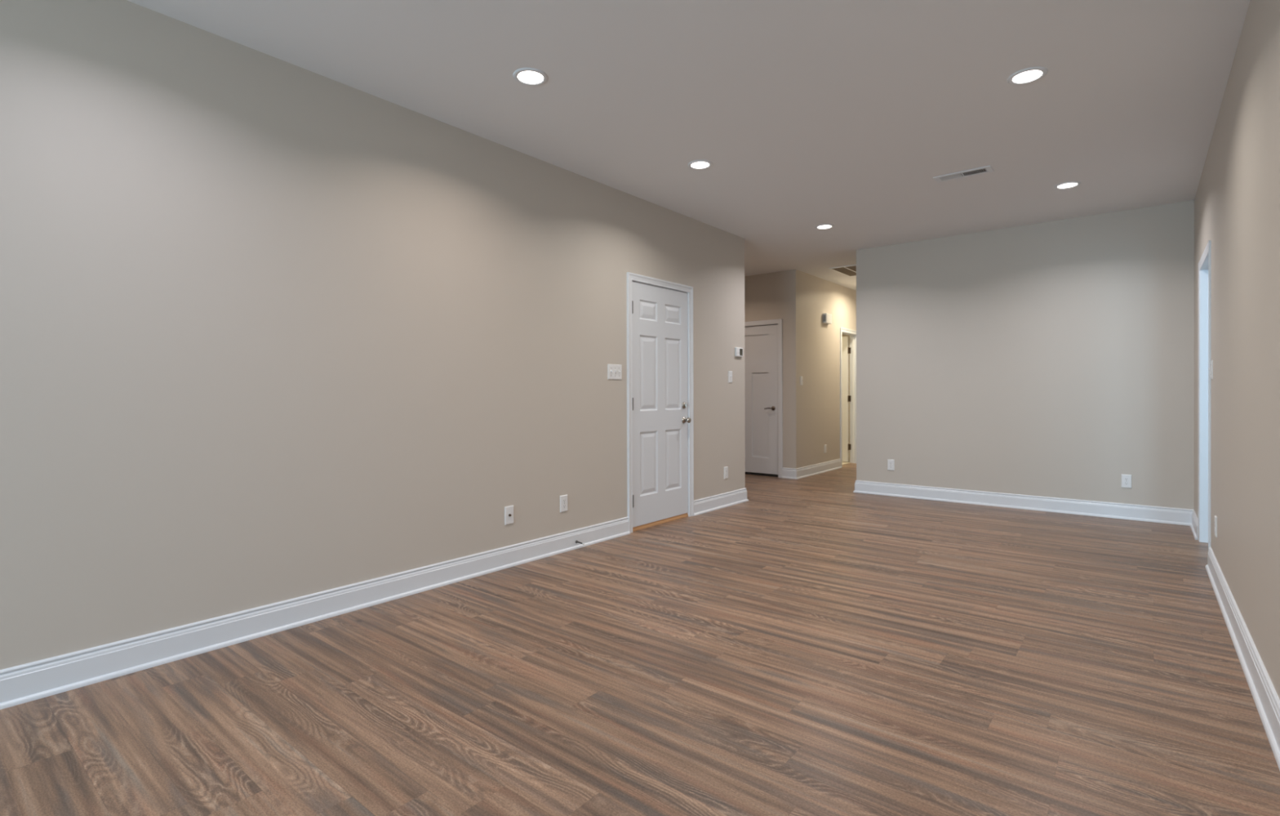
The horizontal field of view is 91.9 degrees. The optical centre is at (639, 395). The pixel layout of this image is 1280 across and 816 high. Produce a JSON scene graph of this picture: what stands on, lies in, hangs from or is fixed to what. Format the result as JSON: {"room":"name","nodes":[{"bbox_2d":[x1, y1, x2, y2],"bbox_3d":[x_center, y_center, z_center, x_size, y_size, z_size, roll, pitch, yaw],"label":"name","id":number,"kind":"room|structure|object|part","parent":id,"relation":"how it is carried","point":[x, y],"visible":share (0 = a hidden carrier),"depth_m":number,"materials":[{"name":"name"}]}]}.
{"room":"empty living room","nodes":[
{"label":"empty living room","id":0,"kind":"room"},
{"bbox_2d":[0,0,745,669],"bbox_3d":[-2.322,-0.239,2.339,0.120,2.740,10.717,0,0,39],"label":"wall","id":1,"kind":"structure","parent":0,"point":[273,330],"depth_m":2.96,"materials":[{"name":"beige paint"}]},
{"bbox_2d":[504,505,513,524],"bbox_3d":[-0.851,0.784,4.048,0.018,0.118,0.072,0,0,39],"label":"cable plate","id":2,"kind":"object","parent":1,"relation":"attached to","point":[508,510],"visible":1,"depth_m":4.04,"materials":[{"name":"white plastic"}]},
{"bbox_2d":[560,493,567,511],"bbox_3d":[-0.544,0.775,4.435,0.008,0.118,0.072,0,0,39],"label":"wall outlet","id":3,"kind":"object","parent":1,"relation":"attached to","point":[563,499],"visible":1,"depth_m":4.43,"materials":[{"name":"white plastic"}]},
{"bbox_2d":[607,364,622,379],"bbox_3d":[-0.192,-0.183,4.860,0.020,0.118,0.164,0,0,39],"label":"light switch","id":4,"kind":"object","parent":1,"relation":"attached to","point":[614,371],"visible":1,"depth_m":4.86,"materials":[{"name":"white plastic"}]},
{"bbox_2d":[626,271,693,533],"bbox_3d":[0.149,0.059,5.377,0.136,2.103,0.928,0,0,39],"label":"trim","id":5,"kind":"structure","parent":1,"relation":"attached to","point":[631,277],"depth_m":5.14,"materials":[{"name":"white wood"}]},
{"bbox_2d":[632,512,688,531],"bbox_3d":[0.164,1.094,5.370,0.062,0.034,0.806,0,0,39],"label":"trim","id":6,"kind":"structure","parent":1,"relation":"attached to","point":[680,516],"depth_m":5.33,"materials":[{"name":"brown wood"}]},
{"bbox_2d":[631,280,691,527],"bbox_3d":[0.192,0.072,5.337,0.111,2.006,0.810,0,0,39],"label":"door","id":7,"kind":"structure","parent":1,"relation":"in","point":[660,419],"depth_m":5.32,"materials":[{"name":"white wood"}]},
{"bbox_3d":[0.428,0.224,5.586,0.056,0.051,0.051,0,0,39],"label":"knob","id":8,"kind":"part","parent":7,"relation":"part of","materials":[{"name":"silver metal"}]},
{"bbox_2d":[693,487,748,515],"bbox_3d":[0.001,1.038,6.749,2.110,0.135,1.006,0,0,39],"label":"baseboard","id":9,"kind":"structure","parent":1,"relation":"attached to","point":[702,505],"depth_m":6.05,"materials":[{"name":"white wood"}]},
{"bbox_2d":[724,466,728,479],"bbox_3d":[0.860,0.772,6.169,0.008,0.118,0.072,0,0,39],"label":"wall outlet","id":10,"kind":"object","parent":1,"relation":"attached to","point":[726,468],"visible":1,"depth_m":6.16,"materials":[{"name":"white plastic"}]},
{"bbox_2d":[728,370,732,382],"bbox_3d":[0.916,-0.185,6.230,0.020,0.118,0.072,0,0,39],"label":"light switch","id":11,"kind":"object","parent":1,"relation":"attached to","point":[730,372],"visible":1,"depth_m":6.22,"materials":[{"name":"white plastic"}]},
{"bbox_2d":[734,346,742,356],"bbox_3d":[1.018,-0.443,6.352,0.024,0.092,0.136,0,0,39],"label":"thermostat","id":12,"kind":"object","parent":1,"relation":"attached to","point":[738,351],"visible":1,"depth_m":6.33,"materials":[{"name":"white plastic"}]},
{"bbox_2d":[0,462,1279,815],"bbox_3d":[0.927,1.168,3.053,8.440,0.100,16.140,0,0,39],"label":"floor","id":13,"kind":"structure","parent":0,"point":[812,645],"depth_m":2.31,"materials":[{"name":"wood"}]},
{"bbox_2d":[127,0,1250,290],"bbox_3d":[0.918,-1.672,3.041,8.440,0.100,16.140,0,0,39],"label":"ceiling","id":14,"kind":"structure","parent":0,"point":[806,114],"depth_m":3.29,"materials":[{"name":"white paint"}]},
{"bbox_2d":[512,67,547,85],"bbox_3d":[-0.556,-1.615,3.144,0.176,0.006,0.176,0,0,39],"label":"recessed light","id":15,"kind":"object","parent":14,"relation":"in","point":[526,76],"visible":1,"depth_m":3.13,"materials":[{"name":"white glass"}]},
{"bbox_2d":[687,160,712,168],"bbox_3d":[0.424,-1.623,4.362,0.176,0.006,0.176,0,0,39],"label":"recessed light","id":16,"kind":"object","parent":14,"relation":"in","point":[696,164],"visible":1,"depth_m":4.35,"materials":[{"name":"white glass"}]},
{"bbox_2d":[815,223,834,229],"bbox_3d":[1.790,-1.633,6.002,0.176,0.006,0.176,0,0,39],"label":"recessed light","id":17,"kind":"object","parent":14,"relation":"in","point":[824,226],"visible":1,"depth_m":5.99,"materials":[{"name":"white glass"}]},
{"bbox_2d":[828,264,856,276],"bbox_3d":[2.892,-1.644,8.121,0.566,0.009,0.720,0,0,39],"label":"ceiling vent","id":18,"kind":"object","parent":14,"relation":"in","point":[848,270],"visible":0.42,"depth_m":8.11,"materials":[{"name":"white metal"}]},
{"bbox_2d":[933,165,994,182],"bbox_3d":[2.386,-1.628,4.568,0.380,0.009,0.144,0,0,39],"label":"ceiling vent","id":19,"kind":"object","parent":14,"relation":"in","point":[987,169],"visible":1,"depth_m":4.56,"materials":[{"name":"white metal"}]},
{"bbox_2d":[1007,66,1048,84],"bbox_3d":[1.971,-1.622,3.150,0.176,0.006,0.176,0,0,39],"label":"recessed light","id":20,"kind":"object","parent":14,"relation":"in","point":[1028,75],"visible":1,"depth_m":3.14,"materials":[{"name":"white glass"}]},
{"bbox_2d":[1053,181,1081,189],"bbox_3d":[3.328,-1.633,4.817,0.176,0.006,0.176,0,0,39],"label":"recessed light","id":21,"kind":"object","parent":14,"relation":"in","point":[1070,184],"visible":1,"depth_m":4.80,"materials":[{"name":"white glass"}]},
{"bbox_2d":[744,270,787,467],"bbox_3d":[1.335,-0.276,8.743,1.673,2.740,0.120,0,0,39],"label":"wall","id":22,"kind":"structure","parent":0,"point":[765,294],"depth_m":8.30,"materials":[{"name":"beige paint"}]},
{"bbox_2d":[744,324,777,476],"bbox_3d":[1.485,0.073,8.548,0.910,2.042,0.088,0,0,39],"label":"door","id":23,"kind":"structure","parent":22,"relation":"in","point":[761,342],"depth_m":8.43,"materials":[{"name":"white wood"}]},
{"bbox_2d":[744,318,782,477],"bbox_3d":[1.520,0.040,8.585,1.044,2.108,0.136,0,0,39],"label":"trim","id":24,"kind":"structure","parent":22,"relation":"attached to","point":[771,322],"depth_m":8.22,"materials":[{"name":"white wood"}]},
{"bbox_2d":[786,269,856,468],"bbox_3d":[3.039,-0.284,9.424,0.120,2.740,3.323,0,0,39],"label":"wall","id":25,"kind":"structure","parent":0,"point":[813,344],"depth_m":8.57,"materials":[{"name":"beige paint"}]},
{"bbox_2d":[800,376,803,384],"bbox_3d":[2.154,-0.195,8.220,0.020,0.118,0.072,0,0,39],"label":"light switch","id":26,"kind":"object","parent":25,"relation":"attached to","point":[801,377],"visible":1,"depth_m":8.21,"materials":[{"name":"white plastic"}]},
{"bbox_2d":[782,458,841,479],"bbox_3d":[2.451,1.023,8.732,0.217,0.135,1.548,0,0,39],"label":"baseboard","id":27,"kind":"structure","parent":25,"relation":"attached to","point":[802,472],"depth_m":8.42,"materials":[{"name":"white wood"}]},
{"bbox_2d":[824,444,826,453],"bbox_3d":[2.655,0.764,8.849,0.008,0.118,0.072,0,0,39],"label":"wall outlet","id":28,"kind":"object","parent":25,"relation":"attached to","point":[825,445],"visible":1,"depth_m":8.85,"materials":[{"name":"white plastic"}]},
{"bbox_2d":[822,312,831,324],"bbox_3d":[2.677,-1.094,8.838,0.055,0.136,0.201,0,0,39],"label":"door chime","id":29,"kind":"object","parent":25,"relation":"attached to","point":[827,317],"visible":1,"depth_m":8.78,"materials":[{"name":"white plastic"}]},
{"bbox_2d":[841,336,850,461],"bbox_3d":[3.096,0.061,10.112,0.690,2.008,0.045,0,0,39],"label":"door","id":30,"kind":"structure","parent":25,"relation":"in","point":[846,350],"depth_m":9.93,"materials":[{"name":"white wood"}]},
{"bbox_2d":[842,455,851,464],"bbox_3d":[2.720,1.080,10.439,1.693,0.006,2.160,0,0,39],"label":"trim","id":31,"kind":"structure","parent":25,"relation":"attached to","point":[843,462],"depth_m":9.89,"materials":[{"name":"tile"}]},
{"bbox_2d":[840,327,856,466],"bbox_3d":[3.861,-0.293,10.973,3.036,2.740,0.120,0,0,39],"label":"door frame","id":32,"kind":"structure","parent":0,"point":[842,335],"depth_m":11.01,"materials":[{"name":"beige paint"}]},
{"bbox_2d":[856,200,1194,509],"bbox_3d":[3.644,-0.272,6.119,2.974,2.740,0.120,0,0,39],"label":"wall","id":33,"kind":"structure","parent":0,"point":[1055,358],"depth_m":5.93,"materials":[{"name":"beige paint"}]},
{"bbox_2d":[887,458,894,470],"bbox_3d":[2.745,0.762,6.770,0.072,0.118,0.008,0,0,39],"label":"wall outlet","id":34,"kind":"object","parent":33,"relation":"attached to","point":[891,463],"visible":1,"depth_m":6.77,"materials":[{"name":"white plastic"}]},
{"bbox_2d":[853,480,1198,539],"bbox_3d":[3.625,1.024,7.723,2.343,0.135,5.964,0,0,3],"label":"baseboard","id":35,"kind":"structure","parent":33,"relation":"attached to","point":[1180,516],"depth_m":5.89,"materials":[{"name":"white wood"}]},
{"bbox_2d":[1121,474,1131,488],"bbox_3d":[4.321,0.762,5.495,0.072,0.118,0.008,0,0,39],"label":"wall outlet","id":36,"kind":"object","parent":33,"relation":"attached to","point":[1126,478],"visible":1,"depth_m":5.49,"materials":[{"name":"white plastic"}]},
{"bbox_2d":[1194,0,1279,698],"bbox_3d":[0.944,-0.242,0.514,0.120,2.740,11.990,0,0,39],"label":"wall","id":37,"kind":"structure","parent":0,"point":[1237,200],"depth_m":2.60,"materials":[{"name":"beige paint"}]},
{"bbox_2d":[1198,240,1210,550],"bbox_3d":[3.998,0.055,4.297,0.131,2.099,0.928,0,0,39],"label":"trim","id":38,"kind":"structure","parent":37,"relation":"attached to","point":[1204,264],"depth_m":4.63,"materials":[{"name":"white wood"}]},
{"bbox_2d":[1214,515,1217,537],"bbox_3d":[3.423,0.778,3.680,0.008,0.118,0.072,0,0,39],"label":"wall outlet","id":39,"kind":"object","parent":37,"relation":"attached to","point":[1215,517],"visible":1,"depth_m":3.65,"materials":[{"name":"white plastic"}]}
]}

